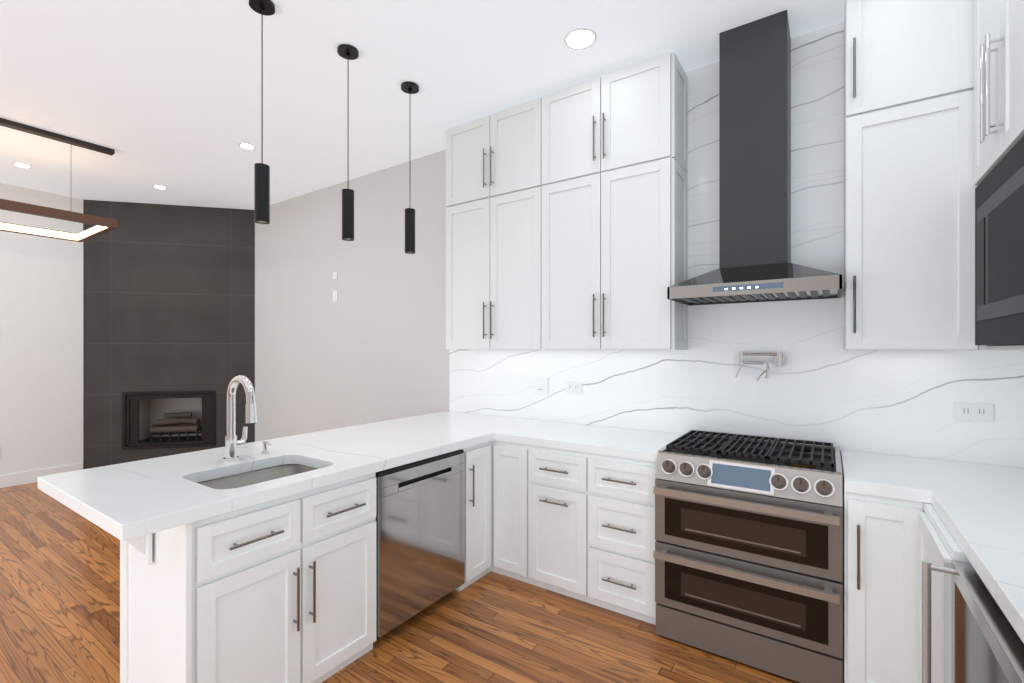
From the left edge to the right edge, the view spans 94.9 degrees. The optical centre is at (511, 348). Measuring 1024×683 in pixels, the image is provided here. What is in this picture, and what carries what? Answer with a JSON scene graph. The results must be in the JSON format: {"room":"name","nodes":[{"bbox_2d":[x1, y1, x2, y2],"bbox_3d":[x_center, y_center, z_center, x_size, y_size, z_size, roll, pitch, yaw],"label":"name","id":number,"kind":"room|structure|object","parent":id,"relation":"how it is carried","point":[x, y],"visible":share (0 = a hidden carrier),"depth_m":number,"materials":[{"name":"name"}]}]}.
{"room":"kitchen","nodes":[
{"label":"kitchen","id":0,"kind":"room"},
{"bbox_2d":[0,183,82,475],"bbox_3d":[-6.683,-0.145,3.235,0.100,3.240,5.650,0,0,34],"label":"wall","id":1,"kind":"structure","parent":0,"point":[41,352],"depth_m":5.25,"materials":[{"name":"white paint"}]},
{"bbox_2d":[0,463,82,487],"bbox_3d":[-6.638,1.410,3.199,0.015,0.130,5.640,0,0,34],"label":"baseboard","id":2,"kind":"structure","parent":1,"relation":"attached to","point":[15,479],"depth_m":5.18,"materials":[{"name":"white wood"}]},
{"bbox_2d":[83,200,254,468],"bbox_3d":[-4.176,-0.145,5.815,1.847,3.240,0.120,0,0,-13],"label":"wall","id":3,"kind":"structure","parent":0,"point":[168,297],"depth_m":5.74,"materials":[{"name":"tile"}]},
{"bbox_2d":[122,390,215,449],"bbox_3d":[-4.234,0.863,5.965,1.003,0.695,0.462,0,0,-13],"label":"fireplace","id":4,"kind":"object","parent":3,"relation":"attached to","point":[166,419],"visible":0.96,"depth_m":5.85,"materials":[{"name":"black metal"}]},
{"bbox_2d":[0,482,799,682],"bbox_3d":[-2.858,1.525,1.530,8.750,0.100,7.500,0,0,34],"label":"floor","id":5,"kind":"structure","parent":0,"point":[59,592],"depth_m":2.44,"materials":[{"name":"brown wood"}]},
{"bbox_2d":[121,543,331,682],"bbox_3d":[-1.132,1.145,2.130,0.619,0.660,0.805,0,0,34],"label":"base cabinet","id":6,"kind":"object","parent":5,"relation":"on","point":[170,633],"depth_m":1.76,"materials":[{"name":"white wood"}]},
{"bbox_2d":[376,449,464,639],"bbox_3d":[-0.706,1.039,2.724,0.582,0.872,0.645,0,0,34],"label":"dishwasher","id":7,"kind":"object","parent":5,"relation":"on","point":[420,535],"visible":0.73,"depth_m":2.51,"materials":[{"name":"silver metal"}]},
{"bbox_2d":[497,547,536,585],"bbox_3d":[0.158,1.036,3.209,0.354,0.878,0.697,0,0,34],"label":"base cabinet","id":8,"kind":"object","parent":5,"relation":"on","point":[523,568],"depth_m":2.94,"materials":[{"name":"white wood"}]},
{"bbox_2d":[537,511,588,602],"bbox_3d":[0.411,1.036,3.081,0.466,0.878,0.627,0,0,34],"label":"base cabinet","id":9,"kind":"object","parent":5,"relation":"on","point":[562,558],"depth_m":2.77,"materials":[{"name":"white wood"}]},
{"bbox_2d":[589,467,655,624],"bbox_3d":[0.746,1.036,2.855,0.470,0.878,0.627,0,0,34],"label":"base cabinet","id":10,"kind":"object","parent":5,"relation":"on","point":[622,540],"depth_m":2.57,"materials":[{"name":"white wood"}]},
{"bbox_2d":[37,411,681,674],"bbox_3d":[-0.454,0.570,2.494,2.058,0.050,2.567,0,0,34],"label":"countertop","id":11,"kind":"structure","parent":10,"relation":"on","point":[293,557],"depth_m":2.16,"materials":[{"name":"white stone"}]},
{"bbox_2d":[221,375,257,462],"bbox_3d":[-1.291,0.335,2.275,0.252,0.420,0.112,0,0,34],"label":"faucet","id":12,"kind":"object","parent":11,"relation":"on","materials":[{"name":"silver metal"}]},
{"bbox_2d":[201,459,312,486],"bbox_3d":[-1.130,0.689,2.129,0.430,0.212,0.549,0,0,34],"label":"sink","id":13,"kind":"object","parent":11,"relation":"in","point":[235,478],"depth_m":2.31,"materials":[{"name":"grey metal"}]},
{"bbox_2d":[653,430,842,682],"bbox_3d":[1.231,0.989,2.442,0.785,0.972,0.755,0,0,34],"label":"range","id":14,"kind":"object","parent":5,"relation":"on","point":[748,553],"visible":1,"depth_m":2.17,"materials":[{"name":"silver metal"}]},
{"bbox_2d":[843,483,860,682],"bbox_3d":[1.686,1.036,2.179,0.252,0.878,0.697,0,0,34],"label":"base cabinet","id":15,"kind":"object","parent":5,"relation":"on","point":[851,649],"depth_m":1.95,"materials":[{"name":"white wood"}]},
{"bbox_2d":[841,451,1023,682],"bbox_3d":[1.133,0.570,0.803,0.874,0.050,3.597,0,0,34],"label":"countertop","id":16,"kind":"structure","parent":15,"relation":"on","point":[901,512],"depth_m":1.85,"materials":[{"name":"white stone"}]},
{"bbox_2d":[922,560,1023,682],"bbox_3d":[1.341,1.039,0.992,0.656,0.872,0.615,0,0,34],"label":"wine fridge","id":17,"kind":"object","parent":5,"relation":"on","point":[987,644],"visible":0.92,"depth_m":1.23,"materials":[{"name":"silver metal"}]},
{"bbox_2d":[0,0,844,209],"bbox_3d":[-2.858,-1.815,1.530,8.750,0.100,7.500,0,0,34],"label":"ceiling","id":18,"kind":"structure","parent":0,"point":[166,93],"depth_m":3.02,"materials":[{"name":"white paint"}]},
{"bbox_2d":[12,162,31,167],"bbox_3d":[-4.702,-1.762,4.510,0.135,0.006,0.135,0,0,34],"label":"recessed light","id":19,"kind":"object","parent":18,"relation":"in","point":[23,165],"visible":1,"depth_m":4.51,"materials":[{"name":"white plastic"}]},
{"bbox_2d":[0,118,114,155],"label":"chandelier","id":20,"kind":"object","parent":18,"relation":"hanging from","point":[3,122],"depth_m":3.84,"materials":[{"name":"brown metal"}]},
{"bbox_2d":[0,199,116,241],"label":"chandelier","id":21,"kind":"object","parent":18,"relation":"hanging from","point":[103,225],"depth_m":4.12,"materials":[{"name":"brown metal"}]},
{"bbox_2d":[152,185,167,188],"bbox_3d":[-3.836,-1.762,5.120,0.135,0.006,0.135,0,0,34],"label":"recessed light","id":22,"kind":"object","parent":18,"relation":"in","point":[159,187],"visible":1,"depth_m":5.12,"materials":[{"name":"white"}]},
{"bbox_2d":[238,143,255,149],"bbox_3d":[-2.304,-1.762,4.087,0.135,0.006,0.135,0,0,34],"label":"recessed light","id":23,"kind":"object","parent":18,"relation":"in","point":[248,146],"visible":1,"depth_m":4.08,"materials":[{"name":"white plastic"}]},
{"bbox_2d":[249,0,274,223],"bbox_3d":[-1.275,-1.204,2.398,0.119,1.117,0.119,0,0,34],"label":"pendant light","id":24,"kind":"object","parent":18,"relation":"hanging from","point":[262,175],"visible":0.96,"depth_m":2.38,"materials":[{"name":"black metal"}]},
{"bbox_2d":[337,44,358,240],"bbox_3d":[-0.968,-1.204,2.775,0.119,1.117,0.119,0,0,34],"label":"pendant light","id":25,"kind":"object","parent":18,"relation":"hanging from","point":[348,52],"visible":0.98,"depth_m":2.75,"materials":[{"name":"black metal"}]},
{"bbox_2d":[401,81,418,253],"bbox_3d":[-0.684,-1.204,3.154,0.119,1.117,0.119,0,0,34],"label":"pendant light","id":26,"kind":"object","parent":18,"relation":"hanging from","point":[408,87],"visible":0.98,"depth_m":3.12,"materials":[{"name":"black metal"}]},
{"bbox_2d":[564,28,596,49],"bbox_3d":[0.389,-1.762,2.674,0.185,0.006,0.185,0,0,34],"label":"recessed light","id":27,"kind":"object","parent":18,"relation":"in","point":[579,38],"visible":1,"depth_m":2.66,"materials":[{"name":"white plastic"}]},
{"bbox_2d":[255,150,840,454],"bbox_3d":[-0.290,-0.145,4.032,7.090,3.240,0.120,0,0,34],"label":"wall","id":28,"kind":"structure","parent":0,"point":[369,346],"depth_m":4.86,"materials":[{"name":"white paint"}]},
{"bbox_2d":[333,272,336,279],"bbox_3d":[-1.894,-0.785,5.034,0.070,0.080,0.008,0,0,34],"label":"light switch","id":29,"kind":"object","parent":28,"relation":"attached to","point":[334,273],"depth_m":5.03,"materials":[{"name":"white plastic"}]},
{"bbox_2d":[333,290,337,301],"bbox_3d":[-1.894,-0.565,5.033,0.080,0.120,0.009,0,0,34],"label":"light switch","id":30,"kind":"object","parent":28,"relation":"attached to","point":[335,296],"depth_m":5.02,"materials":[{"name":"white plastic"}]},
{"bbox_2d":[449,22,1023,467],"bbox_3d":[0.993,-0.605,3.082,3.700,2.320,0.020,0,0,34],"label":"wall","id":31,"kind":"structure","parent":28,"relation":"attached to","point":[821,384],"depth_m":2.65,"materials":[{"name":"stone"}]},
{"bbox_2d":[446,112,497,349],"bbox_3d":[-0.226,-0.860,3.691,0.498,1.730,0.327,0,0,34],"label":"upper cabinet","id":32,"kind":"object","parent":31,"relation":"attached to","point":[472,146],"depth_m":3.55,"materials":[{"name":"white wood"}]},
{"bbox_2d":[498,94,549,349],"bbox_3d":[0.109,-0.860,3.465,0.562,1.730,0.327,0,0,34],"label":"upper cabinet","id":33,"kind":"object","parent":31,"relation":"attached to","point":[524,128],"depth_m":3.29,"materials":[{"name":"white wood"}]},
{"bbox_2d":[534,378,547,393],"bbox_3d":[0.218,0.280,3.583,0.125,0.120,0.012,0,0,34],"label":"light switch","id":34,"kind":"object","parent":31,"relation":"attached to","point":[540,385],"visible":1,"depth_m":3.58,"materials":[{"name":"white plastic"}]},
{"bbox_2d":[566,382,581,392],"bbox_3d":[0.449,0.280,3.429,0.130,0.080,0.008,0,0,34],"label":"electrical outlet","id":35,"kind":"object","parent":31,"relation":"attached to","point":[573,387],"visible":1,"depth_m":3.42,"materials":[{"name":"white plastic"}]},
{"bbox_2d":[550,73,609,349],"bbox_3d":[0.469,-0.860,3.222,0.561,1.730,0.327,0,0,34],"label":"upper cabinet","id":36,"kind":"object","parent":31,"relation":"attached to","point":[566,218],"depth_m":3.05,"materials":[{"name":"white wood"}]},
{"bbox_2d":[610,52,687,349],"bbox_3d":[0.810,-0.860,2.992,0.514,1.730,0.327,0,0,34],"label":"upper cabinet","id":37,"kind":"object","parent":31,"relation":"attached to","point":[649,98],"depth_m":2.83,"materials":[{"name":"white wood"}]},
{"bbox_2d":[667,10,841,305],"bbox_3d":[1.313,-1.018,2.561,0.787,1.487,0.478,0,0,34],"label":"range hood","id":38,"kind":"object","parent":31,"relation":"attached to","point":[756,264],"visible":1,"depth_m":2.52,"materials":[{"name":"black metal"}]},
{"bbox_2d":[735,352,785,381],"bbox_3d":[1.415,0.099,2.686,0.252,0.168,0.159,0,0,34],"label":"pot filler","id":39,"kind":"object","parent":31,"relation":"attached to","point":[779,359],"visible":1,"depth_m":2.68,"materials":[{"name":"silver metal"}]},
{"bbox_2d":[844,0,989,349],"bbox_3d":[1.867,-0.860,2.236,0.464,1.730,0.398,0,0,34],"label":"upper cabinet","id":40,"kind":"object","parent":31,"relation":"attached to","point":[909,227],"depth_m":2.14,"materials":[{"name":"white wood"}]},
{"bbox_2d":[954,402,993,420],"bbox_3d":[2.205,0.300,2.245,0.135,0.080,0.008,0,0,34],"label":"electrical outlet","id":41,"kind":"object","parent":31,"relation":"attached to","point":[973,411],"visible":1,"depth_m":2.24,"materials":[{"name":"white plastic"}]},
{"bbox_2d":[958,0,1023,187],"bbox_3d":[1.915,-1.205,1.594,0.460,1.040,0.794,0,0,34],"label":"upper cabinet","id":42,"kind":"object","parent":31,"relation":"attached to","point":[990,32],"depth_m":1.77,"materials":[{"name":"white wood"}]},
{"bbox_2d":[990,345,1023,349],"bbox_3d":[2.198,-0.860,2.013,0.460,1.730,0.398,0,0,34],"label":"upper cabinet","id":43,"kind":"object","parent":31,"relation":"attached to","point":[992,347],"depth_m":1.76,"materials":[{"name":"white wood"}]},
{"bbox_2d":[975,136,1023,344],"bbox_3d":[1.908,-0.349,1.582,0.376,0.666,0.761,0,0,34],"label":"built-in microwave","id":44,"kind":"object","parent":43,"relation":"in","point":[999,254],"visible":1,"depth_m":1.68,"materials":[{"name":"black"}]}
]}

